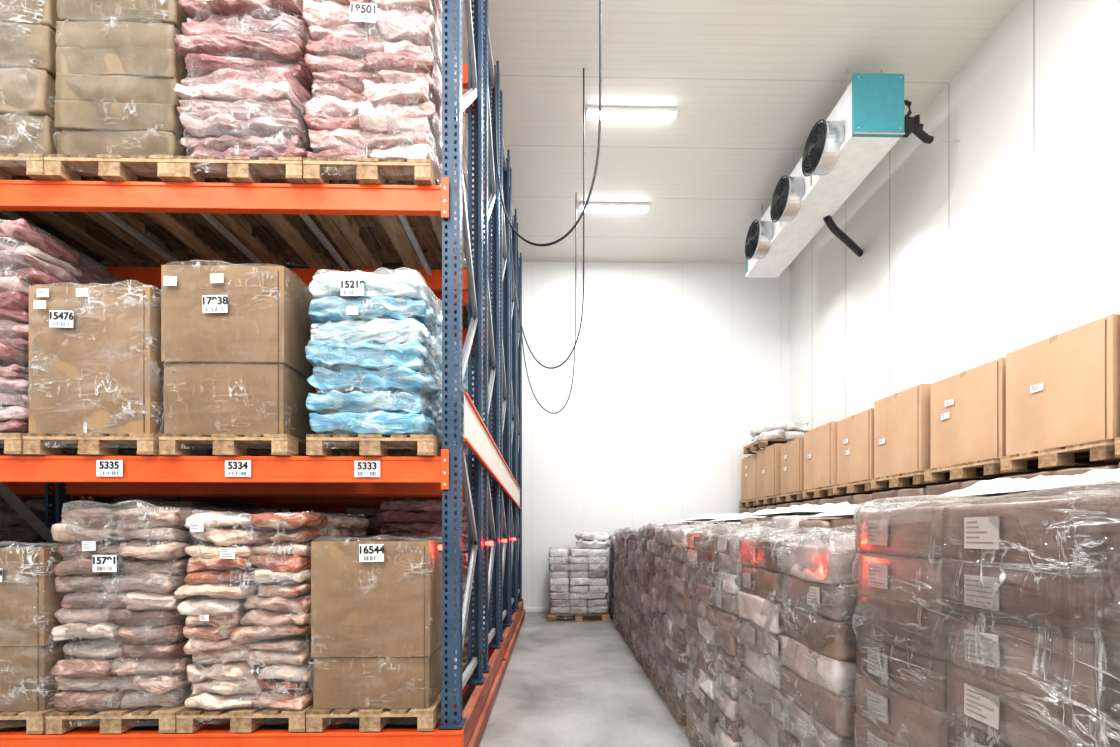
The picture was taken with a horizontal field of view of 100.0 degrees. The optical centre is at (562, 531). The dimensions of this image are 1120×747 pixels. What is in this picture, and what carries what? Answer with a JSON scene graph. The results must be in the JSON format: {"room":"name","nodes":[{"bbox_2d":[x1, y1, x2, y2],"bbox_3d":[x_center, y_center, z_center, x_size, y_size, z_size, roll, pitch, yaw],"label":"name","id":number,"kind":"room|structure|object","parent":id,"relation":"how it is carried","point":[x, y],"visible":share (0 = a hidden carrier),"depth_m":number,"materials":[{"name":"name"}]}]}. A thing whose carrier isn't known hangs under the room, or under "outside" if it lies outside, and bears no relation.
{"room":"warehouse","nodes":[
{"label":"warehouse","id":0,"kind":"room"},
{"bbox_2d":[9,612,694,746],"bbox_3d":[-1.900,1.850,2.867,14.500,0.200,15.200,0,0,-1],"label":"floor","id":1,"kind":"structure","parent":0,"point":[564,684],"depth_m":4.91,"materials":[{"name":"concrete"}]},
{"bbox_2d":[0,645,505,746],"bbox_3d":[-4.634,1.574,4.496,7.890,0.352,2.568,0,0,-1],"label":"rack","id":2,"kind":"object","parent":1,"relation":"on","point":[216,733],"visible":0.3,"depth_m":3.28,"materials":[{"name":"metal"}]},
{"bbox_2d":[0,707,55,733],"bbox_3d":[-4.037,1.320,3.830,0.880,0.144,1.206,0,0,-1],"label":"wooden pallet","id":3,"kind":"object","parent":2,"relation":"on","point":[35,720],"visible":0.16,"depth_m":3.24,"materials":[{"name":"brown wood"}]},
{"bbox_2d":[0,541,86,710],"bbox_3d":[-4.037,0.705,3.830,0.922,1.281,1.231,0,0,-1],"label":"cardboard box","id":4,"kind":"object","parent":3,"relation":"on","point":[29,598],"visible":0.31,"depth_m":3.27,"materials":[{"name":"brown"}]},
{"bbox_2d":[45,703,185,733],"bbox_3d":[-3.138,1.320,3.845,0.880,0.144,1.206,0,0,-1],"label":"wooden pallet","id":5,"kind":"object","parent":2,"relation":"on","point":[113,721],"visible":0.34,"depth_m":3.25,"materials":[{"name":"brown wood"}]},
{"bbox_2d":[50,500,266,726],"bbox_3d":[-3.149,0.556,3.839,0.962,1.580,1.272,0,0,-1],"label":"meat","id":6,"kind":"object","parent":5,"relation":"on","point":[120,572],"visible":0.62,"depth_m":3.28,"materials":[{"name":"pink food"}]},
{"bbox_2d":[0,0,485,728],"bbox_3d":[-4.647,-2.154,3.829,7.850,7.093,1.152,0,0,-1],"label":"rack","id":7,"kind":"object","parent":2,"relation":"on","point":[62,477],"visible":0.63,"depth_m":3.35,"materials":[{"name":"metal"}]},
{"bbox_2d":[0,433,85,455],"bbox_3d":[-4.187,-0.609,3.827,0.880,0.144,1.206,0,0,-1],"label":"wooden pallet","id":8,"kind":"object","parent":7,"relation":"on","point":[10,443],"visible":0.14,"depth_m":3.24,"materials":[{"name":"brown wood"}]},
{"bbox_2d":[0,218,132,455],"bbox_3d":[-4.180,-1.405,3.819,0.964,1.645,1.271,0,0,-1],"label":"meat","id":9,"kind":"object","parent":8,"relation":"on","point":[30,255],"visible":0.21,"depth_m":3.30,"materials":[{"name":"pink food"}]},
{"bbox_2d":[0,153,170,266],"bbox_3d":[-4.037,-2.533,3.830,0.880,0.144,1.206,0,0,-1],"label":"wooden pallet","id":10,"kind":"object","parent":7,"relation":"on","point":[71,228],"visible":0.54,"depth_m":3.88,"materials":[{"name":"brown wood"}]},
{"bbox_2d":[0,0,159,265],"bbox_3d":[-4.024,-3.364,3.825,0.932,1.715,1.253,0,0,-1],"label":"cartons","id":11,"kind":"object","parent":10,"relation":"on","point":[28,28],"visible":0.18,"depth_m":3.27,"materials":[{"name":"brown"}]},
{"bbox_2d":[23,433,213,455],"bbox_3d":[-3.288,-0.609,3.843,0.880,0.144,1.206,0,0,-1],"label":"wooden pallet","id":12,"kind":"object","parent":7,"relation":"on","point":[89,444],"visible":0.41,"depth_m":3.25,"materials":[{"name":"brown wood"}]},
{"bbox_2d":[27,280,203,455],"bbox_3d":[-3.308,-1.172,3.844,0.923,1.178,1.238,0,0,-1],"label":"cardboard box","id":13,"kind":"object","parent":12,"relation":"on","point":[95,366],"visible":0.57,"depth_m":3.27,"materials":[{"name":"brown"}]},
{"bbox_2d":[44,154,268,265],"bbox_3d":[-3.148,-2.533,3.845,0.880,0.144,1.206,0,0,-1],"label":"wooden pallet","id":14,"kind":"object","parent":7,"relation":"on","point":[185,237],"visible":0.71,"depth_m":3.74,"materials":[{"name":"brown wood"}]},
{"bbox_2d":[53,0,242,263],"bbox_3d":[-3.138,-3.365,3.838,0.906,1.716,1.257,0,0,-1],"label":"cartons","id":15,"kind":"object","parent":14,"relation":"on","point":[119,66],"visible":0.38,"depth_m":3.28,"materials":[{"name":"brown"}]},
{"bbox_2d":[159,434,340,455],"bbox_3d":[-2.368,-0.609,3.859,0.880,0.144,1.206,0,0,-1],"label":"wooden pallet","id":16,"kind":"object","parent":7,"relation":"on","point":[169,444],"visible":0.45,"depth_m":3.27,"materials":[{"name":"brown wood"}]},
{"bbox_2d":[159,260,340,455],"bbox_3d":[-2.397,-1.253,3.860,0.927,1.340,1.217,0,0,-1],"label":"cardboard box","id":17,"kind":"object","parent":16,"relation":"on","point":[234,339],"visible":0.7,"depth_m":3.30,"materials":[{"name":"brown"}]},
{"bbox_2d":[173,156,366,268],"bbox_3d":[-2.268,-2.533,3.861,0.880,0.144,1.206,0,0,-1],"label":"wooden pallet","id":18,"kind":"object","parent":7,"relation":"on","point":[290,230],"visible":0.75,"depth_m":3.79,"materials":[{"name":"brown wood"}]},
{"bbox_2d":[173,0,350,267],"bbox_3d":[-2.268,-3.362,3.861,0.984,1.710,1.301,0,0,-1],"label":"meat","id":19,"kind":"object","parent":18,"relation":"on","point":[246,89],"visible":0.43,"depth_m":3.29,"materials":[{"name":"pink food"}]},
{"bbox_2d":[306,434,456,474],"bbox_3d":[-1.358,-0.609,3.877,0.880,0.144,1.206,0,0,-1],"label":"wooden pallet","id":20,"kind":"object","parent":7,"relation":"on","point":[378,445],"visible":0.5,"depth_m":3.29,"materials":[{"name":"brown wood"}]},
{"bbox_2d":[305,267,456,455],"bbox_3d":[-1.394,-1.229,3.882,0.923,1.292,1.259,0,0,-1],"label":"bags","id":21,"kind":"object","parent":20,"relation":"on","point":[374,350],"visible":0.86,"depth_m":3.31,"materials":[{"name":"blue plastic"}]},
{"bbox_2d":[303,157,463,269],"bbox_3d":[-1.378,-2.533,3.876,0.880,0.144,1.206,0,0,-1],"label":"wooden pallet","id":22,"kind":"object","parent":7,"relation":"on","point":[389,230],"visible":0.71,"depth_m":3.77,"materials":[{"name":"brown wood"}]},
{"bbox_2d":[303,0,464,267],"bbox_3d":[-1.379,-3.368,3.882,0.994,1.721,1.305,0,0,-1],"label":"meat","id":23,"kind":"object","parent":22,"relation":"on","point":[375,66],"visible":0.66,"depth_m":3.31,"materials":[{"name":"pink food"}]},
{"bbox_2d":[176,702,313,732],"bbox_3d":[-2.248,1.320,3.861,0.880,0.144,1.206,0,0,-1],"label":"wooden pallet","id":24,"kind":"object","parent":2,"relation":"on","point":[244,719],"visible":0.3,"depth_m":3.27,"materials":[{"name":"brown wood"}]},
{"bbox_2d":[174,509,368,723],"bbox_3d":[-2.260,0.590,3.856,1.004,1.513,1.332,0,0,-1],"label":"meat","id":25,"kind":"object","parent":24,"relation":"on","point":[247,629],"visible":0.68,"depth_m":3.30,"materials":[{"name":"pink food"}]},
{"bbox_2d":[1,0,501,671],"bbox_3d":[-4.671,-2.154,5.169,7.850,7.093,1.152,0,0,-1],"label":"rack","id":26,"kind":"object","parent":2,"relation":"on","point":[491,335],"visible":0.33,"depth_m":5.67,"materials":[{"name":"metal"}]},
{"bbox_2d":[382,267,484,330],"bbox_3d":[-1.401,-2.533,5.226,0.880,0.144,1.206,0,0,-1],"label":"wooden pallet","id":27,"kind":"object","parent":26,"relation":"on","point":[464,315],"visible":0.06,"depth_m":5.56,"materials":[{"name":"brown wood"}]},
{"bbox_2d":[382,116,473,316],"bbox_3d":[-1.402,-3.365,5.219,0.906,1.716,1.257,0,0,-1],"label":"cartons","id":28,"kind":"object","parent":27,"relation":"on","point":[464,125],"visible":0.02,"depth_m":4.73,"materials":[{"name":"white"}]},
{"bbox_2d":[306,663,465,731],"bbox_3d":[-1.358,1.320,3.877,0.880,0.144,1.206,0,0,-1],"label":"wooden pallet","id":29,"kind":"object","parent":2,"relation":"on","point":[375,719],"visible":0.34,"depth_m":3.28,"materials":[{"name":"brown wood"}]},
{"bbox_2d":[308,535,463,708],"bbox_3d":[-1.362,0.682,3.877,0.916,1.328,1.234,0,0,-1],"label":"cardboard box","id":30,"kind":"object","parent":29,"relation":"on","point":[376,611],"visible":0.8,"depth_m":3.31,"materials":[{"name":"brown"}]},
{"bbox_2d":[462,644,473,667],"bbox_3d":[-1.401,1.320,5.226,0.880,0.144,1.206,0,0,-1],"label":"wooden pallet","id":31,"kind":"object","parent":2,"relation":"on","point":[464,658],"visible":0.04,"depth_m":4.67,"materials":[{"name":"brown wood"}]},
{"bbox_2d":[376,497,484,655],"bbox_3d":[-1.401,0.491,5.226,0.984,1.710,1.301,0,0,-1],"label":"meat","id":32,"kind":"object","parent":31,"relation":"on","point":[418,518],"visible":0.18,"depth_m":4.67,"materials":[{"name":"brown food"}]},
{"bbox_2d":[483,610,520,667],"bbox_3d":[-2.780,1.574,7.159,4.090,0.352,2.508,0,0,-1],"label":"rack","id":33,"kind":"object","parent":1,"relation":"on","point":[508,632],"visible":0.14,"depth_m":6.84,"materials":[{"name":"metal"}]},
{"bbox_2d":[217,90,511,640],"bbox_3d":[-2.774,-2.154,6.523,4.010,7.093,1.152,0,0,-1],"label":"rack","id":34,"kind":"object","parent":33,"relation":"on","point":[504,224],"visible":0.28,"depth_m":7.01,"materials":[{"name":"metal"}]},
{"bbox_2d":[464,392,520,508],"bbox_3d":[-0.765,-0.735,6.173,0.025,0.590,5.430,0,0,-1],"label":"sign","id":35,"kind":"object","parent":34,"relation":"attached to","point":[477,437],"visible":1,"depth_m":4.51,"materials":[{"name":"white"}]},
{"bbox_2d":[277,168,517,621],"bbox_3d":[-2.797,-2.154,7.802,4.010,7.093,1.152,0,0,-1],"label":"rack","id":36,"kind":"object","parent":33,"relation":"on","point":[513,307],"visible":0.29,"depth_m":8.29,"materials":[{"name":"metal"}]},
{"bbox_3d":[-2.314,1.320,6.530,0.880,0.144,1.206,0,0,-1],"label":"wooden pallet","id":37,"kind":"object","parent":33,"relation":"on","visible":0},
{"bbox_2d":[345,508,386,537],"bbox_3d":[-2.313,0.454,6.526,0.994,1.580,1.305,0,0,-1],"label":"meat","id":38,"kind":"object","parent":37,"relation":"on","point":[374,526],"visible":0.04,"depth_m":5.93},
{"bbox_2d":[517,601,524,625],"bbox_3d":[-2.814,1.574,9.098,4.090,0.352,1.228,0,0,-1],"label":"rack","id":39,"kind":"object","parent":1,"relation":"on","point":[520,603],"visible":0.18,"depth_m":9.11,"materials":[{"name":"metal"}]},
{"bbox_2d":[316,223,522,607],"bbox_3d":[-2.819,-2.154,9.102,4.010,7.093,1.152,0,0,-1],"label":"rack","id":40,"kind":"object","parent":39,"relation":"on","point":[519,338],"visible":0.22,"depth_m":9.59,"materials":[{"name":"metal"}]},
{"bbox_2d":[548,609,609,621],"bbox_3d":[0.304,1.677,9.557,1.205,0.144,0.800,0,0,-1],"label":"wooden pallet","id":41,"kind":"object","parent":1,"relation":"on","point":[605,617],"visible":0.65,"depth_m":9.17,"materials":[{"name":"brown wood"}]},
{"bbox_2d":[548,545,607,618],"bbox_3d":[0.302,0.986,9.556,1.199,1.432,0.830,0,0,-1],"label":"cartons","id":42,"kind":"object","parent":41,"relation":"on","point":[578,582],"visible":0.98,"depth_m":9.18,"materials":[{"name":"white"}]},
{"bbox_2d":[575,532,610,547],"bbox_3d":[0.610,0.157,9.557,0.750,0.323,0.597,0,0,-1],"label":"wrapped bundle","id":43,"kind":"object","parent":42,"relation":"on","point":[589,539],"visible":1,"depth_m":9.35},
{"bbox_2d":[615,617,624,636],"bbox_3d":[1.394,1.677,8.376,0.800,0.144,1.043,0,0,-1],"label":"wooden pallet","id":44,"kind":"object","parent":1,"relation":"on","point":[619,623],"visible":0.13,"depth_m":8.28,"materials":[{"name":"brown wood"}]},
{"bbox_2d":[612,528,625,630],"bbox_3d":[1.388,0.831,8.378,0.929,1.811,1.162,0,0,-1],"label":"cartons","id":45,"kind":"object","parent":44,"relation":"on","point":[619,540],"visible":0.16,"depth_m":8.32,"materials":[{"name":"white"}]},
{"bbox_2d":[624,630,638,654],"bbox_3d":[1.415,1.677,7.206,0.800,0.144,1.043,0,0,-1],"label":"wooden pallet","id":46,"kind":"object","parent":1,"relation":"on","point":[629,640],"visible":0.14,"depth_m":7.13,"materials":[{"name":"brown wood"}]},
{"bbox_2d":[620,527,640,649],"bbox_3d":[1.416,0.820,7.199,0.943,1.834,1.297,0,0,-1],"label":"cartons","id":47,"kind":"object","parent":46,"relation":"on","point":[630,535],"visible":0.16,"depth_m":7.15,"materials":[{"name":"white"}]},
{"bbox_2d":[637,648,657,682],"bbox_3d":[1.436,1.677,5.986,0.800,0.144,1.043,0,0,-1],"label":"wooden pallet","id":48,"kind":"object","parent":1,"relation":"on","point":[649,670],"visible":0.16,"depth_m":5.91,"materials":[{"name":"brown wood"}]},
{"bbox_2d":[634,522,681,677],"bbox_3d":[1.436,0.811,5.991,0.947,1.852,1.295,0,0,-1],"label":"cartons","id":49,"kind":"object","parent":48,"relation":"on","point":[644,554],"visible":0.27,"depth_m":5.87,"materials":[{"name":"white"}]},
{"bbox_2d":[656,675,686,725],"bbox_3d":[1.457,1.677,4.766,0.800,0.144,1.043,0,0,-1],"label":"wooden pallet","id":50,"kind":"object","parent":1,"relation":"on","point":[670,698],"visible":0.18,"depth_m":4.63,"materials":[{"name":"brown wood"}]},
{"bbox_2d":[651,521,776,719],"bbox_3d":[1.457,0.818,4.766,0.932,1.838,1.277,0,0,-1],"label":"cartons","id":51,"kind":"object","parent":50,"relation":"on","point":[670,566],"visible":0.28,"depth_m":4.60,"materials":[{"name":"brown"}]},
{"bbox_2d":[687,718,709,746],"bbox_3d":[1.478,1.677,3.546,0.800,0.144,1.043,0,0,-1],"label":"wooden pallet","id":52,"kind":"object","parent":1,"relation":"on","point":[690,728],"visible":0.18,"depth_m":3.91,"materials":[{"name":"brown wood"}]},
{"bbox_2d":[681,524,854,746],"bbox_3d":[1.480,0.838,3.556,0.934,1.798,1.282,0,0,-1],"label":"cartons","id":53,"kind":"object","parent":52,"relation":"on","point":[712,688],"visible":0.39,"depth_m":3.37,"materials":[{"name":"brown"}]},
{"bbox_3d":[1.519,1.677,1.192,0.800,0.144,1.043,0,0,-1],"label":"wooden pallet","id":54,"kind":"object","parent":1,"relation":"on","visible":0},
{"bbox_2d":[852,480,1119,746],"bbox_3d":[1.517,0.806,1.190,0.870,1.863,1.301,0,0,-1],"label":"cartons","id":55,"kind":"object","parent":54,"relation":"on","point":[993,621],"visible":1,"depth_m":1.23,"materials":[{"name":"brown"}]},
{"bbox_3d":[1.498,1.677,2.396,0.800,0.144,1.043,0,0,-1],"label":"wooden pallet","id":56,"kind":"object","parent":1,"relation":"on","visible":0},
{"bbox_2d":[734,530,857,746],"bbox_3d":[1.498,0.849,2.394,0.929,1.777,1.169,0,0,-1],"label":"load","id":57,"kind":"object","parent":56,"relation":"on","point":[796,609],"visible":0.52,"depth_m":2.21,"materials":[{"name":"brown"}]},
{"bbox_3d":[2.424,1.677,2.082,0.880,0.144,1.206,0,0,-1],"label":"wooden pallet","id":58,"kind":"object","parent":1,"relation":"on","visible":0},
{"bbox_3d":[2.419,0.704,2.087,0.915,1.789,1.230,0,0,-1],"label":"cartons","id":59,"kind":"object","parent":58,"relation":"on","visible":0},
{"bbox_2d":[941,468,1119,496],"bbox_3d":[2.424,-0.228,2.083,0.820,0.097,1.120,0,0,-1],"label":"plastic film","id":60,"kind":"object","parent":59,"relation":"on","point":[998,486],"visible":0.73,"depth_m":2.11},
{"bbox_3d":[2.402,1.677,3.322,0.880,0.144,1.206,0,0,-1],"label":"wooden pallet","id":61,"kind":"object","parent":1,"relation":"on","visible":0},
{"bbox_2d":[799,516,853,527],"bbox_3d":[2.399,0.735,3.328,0.922,1.728,1.236,0,0,-1],"label":"cartons","id":62,"kind":"object","parent":61,"relation":"on","point":[809,523],"visible":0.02,"depth_m":3.54},
{"bbox_3d":[2.381,1.677,4.562,0.880,0.144,1.206,0,0,-1],"label":"wooden pallet","id":63,"kind":"object","parent":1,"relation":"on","visible":0},
{"bbox_2d":[740,514,844,527],"bbox_3d":[2.377,0.709,4.568,0.922,1.778,1.236,0,0,-1],"label":"cartons","id":64,"kind":"object","parent":63,"relation":"on","point":[785,520],"visible":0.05,"depth_m":4.10},
{"bbox_2d":[747,502,850,515],"bbox_3d":[2.381,-0.222,4.562,0.820,0.103,1.120,0,0,-1],"label":"plastic film","id":65,"kind":"object","parent":64,"relation":"on","point":[806,508],"visible":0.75,"depth_m":4.21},
{"bbox_3d":[4.402,1.677,9.738,1.205,0.144,0.800,0,0,-1],"label":"wooden pallet","id":66,"kind":"object","parent":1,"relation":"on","visible":0},
{"bbox_2d":[739,508,755,513],"bbox_3d":[4.405,0.542,9.735,1.232,2.116,0.869,0,0,-1],"label":"cartons","id":67,"kind":"object","parent":66,"relation":"on","point":[748,510],"visible":0.02,"depth_m":9.67},
{"bbox_2d":[739,498,767,507],"bbox_3d":[4.402,-0.597,9.738,1.205,0.144,0.800,0,0,-1],"label":"wooden pallet","id":68,"kind":"object","parent":67,"relation":"on","point":[750,503],"visible":0.33,"depth_m":9.68,"materials":[{"name":"brown wood"}]},
{"bbox_2d":[741,453,756,500],"bbox_3d":[4.400,-1.122,9.738,1.159,0.900,0.774,0,0,-2],"label":"cardboard box","id":69,"kind":"object","parent":68,"relation":"on","point":[748,464],"visible":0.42,"depth_m":9.69,"materials":[{"name":"cardboard"}]},
{"bbox_3d":[4.416,1.677,8.898,1.205,0.144,0.800,0,0,-1],"label":"wooden pallet","id":70,"kind":"object","parent":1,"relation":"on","visible":0},
{"bbox_2d":[756,505,776,511],"bbox_3d":[4.420,0.542,8.895,1.232,2.116,0.869,0,0,-1],"label":"cartons","id":71,"kind":"object","parent":70,"relation":"on","point":[768,506],"visible":0.02,"depth_m":8.85},
{"bbox_2d":[756,495,785,504],"bbox_3d":[4.416,-0.597,8.898,1.205,0.144,0.800,0,0,-1],"label":"wooden pallet","id":72,"kind":"object","parent":71,"relation":"on","point":[767,500],"visible":0.32,"depth_m":8.82,"materials":[{"name":"brown wood"}]},
{"bbox_2d":[757,443,782,497],"bbox_3d":[4.391,-1.137,8.898,1.159,0.930,0.819,0,0,-1],"label":"cardboard box","id":73,"kind":"object","parent":72,"relation":"on","point":[768,458],"visible":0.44,"depth_m":8.76,"materials":[{"name":"cardboard"}]},
{"bbox_2d":[743,440,791,453],"bbox_3d":[4.339,-1.682,9.327,1.205,0.144,0.800,0,0,-1],"label":"wooden pallet","id":74,"kind":"object","parent":73,"relation":"on","point":[757,445],"visible":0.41,"depth_m":9.12,"materials":[{"name":"brown wood"}]},
{"bbox_2d":[750,421,808,442],"bbox_3d":[4.300,-1.960,9.305,0.998,0.402,0.864,0,0,-1],"label":"wrapped bundle","id":75,"kind":"object","parent":74,"relation":"on","point":[784,430],"visible":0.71,"depth_m":9.00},
{"bbox_3d":[4.432,1.677,8.029,1.205,0.144,0.800,0,0,-1],"label":"wooden pallet","id":76,"kind":"object","parent":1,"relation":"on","visible":0},
{"bbox_2d":[777,502,802,507],"bbox_3d":[4.435,0.542,8.025,1.232,2.116,0.869,0,0,-1],"label":"cartons","id":77,"kind":"object","parent":76,"relation":"on","point":[794,503],"visible":0.02,"depth_m":7.99},
{"bbox_2d":[776,491,816,502],"bbox_3d":[4.432,-0.597,8.029,1.205,0.144,0.800,0,0,-1],"label":"wooden pallet","id":78,"kind":"object","parent":77,"relation":"on","point":[791,497],"visible":0.34,"depth_m":7.95,"materials":[{"name":"brown wood"}]},
{"bbox_2d":[780,437,803,493],"bbox_3d":[4.441,-1.112,8.029,1.159,0.880,0.779,0,0,1],"label":"cardboard box","id":79,"kind":"object","parent":78,"relation":"on","point":[792,452],"visible":0.38,"depth_m":7.94,"materials":[{"name":"cardboard"}]},
{"bbox_3d":[4.447,1.677,7.149,1.205,0.144,0.800,0,0,-1],"label":"wooden pallet","id":80,"kind":"object","parent":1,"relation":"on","visible":0},
{"bbox_2d":[803,499,832,504],"bbox_3d":[4.451,0.542,7.146,1.232,2.116,0.869,0,0,-1],"label":"cartons","id":81,"kind":"object","parent":80,"relation":"on","point":[818,501],"visible":0.02,"depth_m":7.09},
{"bbox_2d":[802,485,864,498],"bbox_3d":[4.447,-0.597,7.149,1.205,0.144,0.800,0,0,-1],"label":"wooden pallet","id":82,"kind":"object","parent":81,"relation":"on","point":[826,492],"visible":0.27,"depth_m":7.10,"materials":[{"name":"brown wood"}]},
{"bbox_2d":[804,421,838,489],"bbox_3d":[4.421,-1.132,7.148,1.159,0.920,0.829,0,0,0],"label":"cardboard box","id":83,"kind":"object","parent":82,"relation":"on","point":[820,443],"visible":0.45,"depth_m":7.03,"materials":[{"name":"cardboard"}]},
{"bbox_3d":[4.461,1.677,6.334,1.205,0.144,0.800,0,0,-1],"label":"wooden pallet","id":84,"kind":"object","parent":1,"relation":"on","visible":0},
{"bbox_2d":[833,494,871,504],"bbox_3d":[4.465,0.542,6.331,1.232,2.116,0.869,0,0,-1],"label":"cartons","id":85,"kind":"object","parent":84,"relation":"on","point":[852,499],"visible":0.02,"depth_m":6.26},
{"bbox_2d":[832,479,911,494],"bbox_3d":[4.461,-0.597,6.334,1.205,0.144,0.800,0,0,-1],"label":"wooden pallet","id":86,"kind":"object","parent":85,"relation":"on","point":[850,488],"visible":0.33,"depth_m":6.27,"materials":[{"name":"brown wood"}]},
{"bbox_2d":[837,408,873,483],"bbox_3d":[4.465,-1.122,6.334,1.159,0.900,0.799,0,0,1],"label":"cardboard box","id":87,"kind":"object","parent":86,"relation":"on","point":[855,433],"visible":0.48,"depth_m":6.25,"materials":[{"name":"cardboard"}]},
{"bbox_3d":[4.475,1.677,5.524,1.205,0.144,0.800,0,0,-1],"label":"wooden pallet","id":88,"kind":"object","parent":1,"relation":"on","visible":0},
{"bbox_2d":[871,488,925,499],"bbox_3d":[4.479,0.542,5.521,1.232,2.116,0.869,0,0,-1],"label":"cartons","id":89,"kind":"object","parent":88,"relation":"on","point":[911,491],"visible":0.02,"depth_m":5.43},
{"bbox_2d":[870,471,1001,489],"bbox_3d":[4.475,-0.597,5.524,1.205,0.144,0.800,0,0,-1],"label":"wooden pallet","id":90,"kind":"object","parent":89,"relation":"on","point":[898,481],"visible":0.37,"depth_m":5.45,"materials":[{"name":"brown wood"}]},
{"bbox_2d":[874,384,930,477],"bbox_3d":[4.449,-1.147,5.523,1.159,0.950,0.749,0,0,-3],"label":"cardboard box","id":91,"kind":"object","parent":90,"relation":"on","point":[902,420],"visible":0.48,"depth_m":5.37,"materials":[{"name":"cardboard"}]},
{"bbox_3d":[4.490,1.677,4.664,1.205,0.144,0.800,0,0,-1],"label":"wooden pallet","id":92,"kind":"object","parent":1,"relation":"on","visible":0},
{"bbox_2d":[925,479,991,494],"bbox_3d":[4.494,0.542,4.661,1.232,2.116,0.869,0,0,-1],"label":"cartons","id":93,"kind":"object","parent":92,"relation":"on","point":[940,489],"visible":0.02,"depth_m":4.78},
{"bbox_2d":[924,458,1100,482],"bbox_3d":[4.490,-0.597,4.664,1.205,0.144,0.800,0,0,-1],"label":"wooden pallet","id":94,"kind":"object","parent":93,"relation":"on","point":[986,469],"visible":0.45,"depth_m":4.59,"materials":[{"name":"brown wood"}]},
{"bbox_2d":[931,357,1005,468],"bbox_3d":[4.503,-1.127,4.664,1.159,0.910,0.809,0,0,-3],"label":"cardboard box","id":95,"kind":"object","parent":94,"relation":"on","point":[968,408],"visible":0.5,"depth_m":4.56,"materials":[{"name":"cardboard"}]},
{"bbox_3d":[4.505,1.677,3.799,1.205,0.144,0.800,0,0,-1],"label":"wooden pallet","id":96,"kind":"object","parent":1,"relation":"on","visible":0},
{"bbox_2d":[1003,465,1117,478],"bbox_3d":[4.509,0.542,3.796,1.232,2.116,0.869,0,0,-1],"label":"cartons","id":97,"kind":"object","parent":96,"relation":"on","point":[1070,471],"visible":0.02,"depth_m":3.67},
{"bbox_2d":[1000,439,1119,472],"bbox_3d":[4.505,-0.597,3.799,1.205,0.144,0.800,0,0,-1],"label":"wooden pallet","id":98,"kind":"object","parent":97,"relation":"on","point":[1077,455],"visible":0.88,"depth_m":3.74,"materials":[{"name":"brown wood"}]},
{"bbox_2d":[1006,314,1119,455],"bbox_3d":[4.487,-1.122,3.799,1.159,0.900,0.799,0,0,-3],"label":"cardboard box","id":99,"kind":"object","parent":98,"relation":"on","point":[1063,389],"visible":0.97,"depth_m":3.68,"materials":[{"name":"cardboard"}]},
{"bbox_2d":[266,261,789,611],"bbox_3d":[-2.031,-2.085,10.366,14.500,7.670,0.200,0,0,-1],"label":"wall","id":100,"kind":"structure","parent":0,"point":[676,366],"depth_m":10.33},
{"bbox_2d":[441,0,1021,263],"bbox_3d":[-1.900,-6.020,2.867,14.500,0.200,15.200,0,0,-1],"label":"ceiling","id":101,"kind":"structure","parent":0,"point":[749,82],"depth_m":6.30,"materials":[{"name":"paint"}]},
{"bbox_2d":[509,68,583,368],"bbox_3d":[-0.311,-4.032,6.383,1.386,3.775,0.184,0,0,40],"label":"power cable","id":102,"kind":"object","parent":101,"relation":"hanging from","point":[583,68],"visible":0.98,"depth_m":6.04,"materials":[{"name":"black rubber"}]},
{"bbox_2d":[494,0,601,245],"bbox_3d":[-0.323,-4.170,4.421,0.269,3.499,1.756,0,0,-37],"label":"power cable","id":103,"kind":"object","parent":101,"relation":"hanging from","point":[600,1],"visible":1,"depth_m":3.82,"materials":[{"name":"black rubber"}]},
{"bbox_2d":[579,203,649,211],"bbox_3d":[0.931,-5.872,8.518,1.280,0.095,0.140,0,0,-1],"label":"ceiling light","id":104,"kind":"object","parent":101,"relation":"attached to","point":[591,207],"depth_m":8.47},
{"bbox_2d":[586,107,677,121],"bbox_3d":[0.965,-5.872,6.618,1.280,0.095,0.140,0,0,-1],"label":"ceiling light","id":105,"kind":"object","parent":101,"relation":"attached to","point":[607,113],"depth_m":6.57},
{"bbox_2d":[745,68,959,277],"bbox_3d":[4.177,-5.300,7.383,1.850,1.240,3.282,0,0,-1],"label":"cooler","id":106,"kind":"object","parent":101,"relation":"hanging from","point":[869,118],"visible":1,"depth_m":6.31,"materials":[{"name":"white metal"}]},
{"bbox_2d":[790,0,1119,430],"bbox_3d":[5.249,-2.085,2.992,0.200,7.670,14.800,0,0,-1],"label":"wall","id":107,"kind":"structure","parent":0,"point":[999,240],"depth_m":5.74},
{"bbox_3d":[-4.061,1.320,5.180,0.880,0.144,1.206,0,0,-1],"label":"wooden pallet","id":108,"kind":"object","parent":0,"visible":0},
{"bbox_2d":[108,495,263,512],"bbox_3d":[-4.061,0.488,5.173,0.906,1.716,1.257,0,0,-1],"label":"meat","id":109,"kind":"object","parent":108,"relation":"on","point":[180,503],"visible":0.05,"depth_m":4.72,"materials":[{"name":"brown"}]},
{"bbox_3d":[-5.217,1.320,3.819,0.880,0.144,1.206,0,0,-1],"label":"wooden pallet","id":110,"kind":"object","parent":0,"visible":0},
{"bbox_2d":[0,508,44,546],"bbox_3d":[-5.229,0.556,3.812,0.962,1.580,1.272,0,0,-1],"label":"meat","id":111,"kind":"object","parent":110,"relation":"on","point":[13,527],"visible":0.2,"depth_m":4.18,"materials":[{"name":"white food"}]},
{"bbox_3d":[-5.241,1.320,5.159,0.880,0.144,1.206,0,0,-1],"label":"wooden pallet","id":112,"kind":"object","parent":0,"visible":0},
{"bbox_2d":[0,496,112,541],"bbox_3d":[-5.242,0.485,5.164,0.994,1.721,1.305,0,0,-1],"label":"meat","id":113,"kind":"object","parent":112,"relation":"on","point":[38,504],"visible":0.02,"depth_m":4.59,"materials":[{"name":"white food"}]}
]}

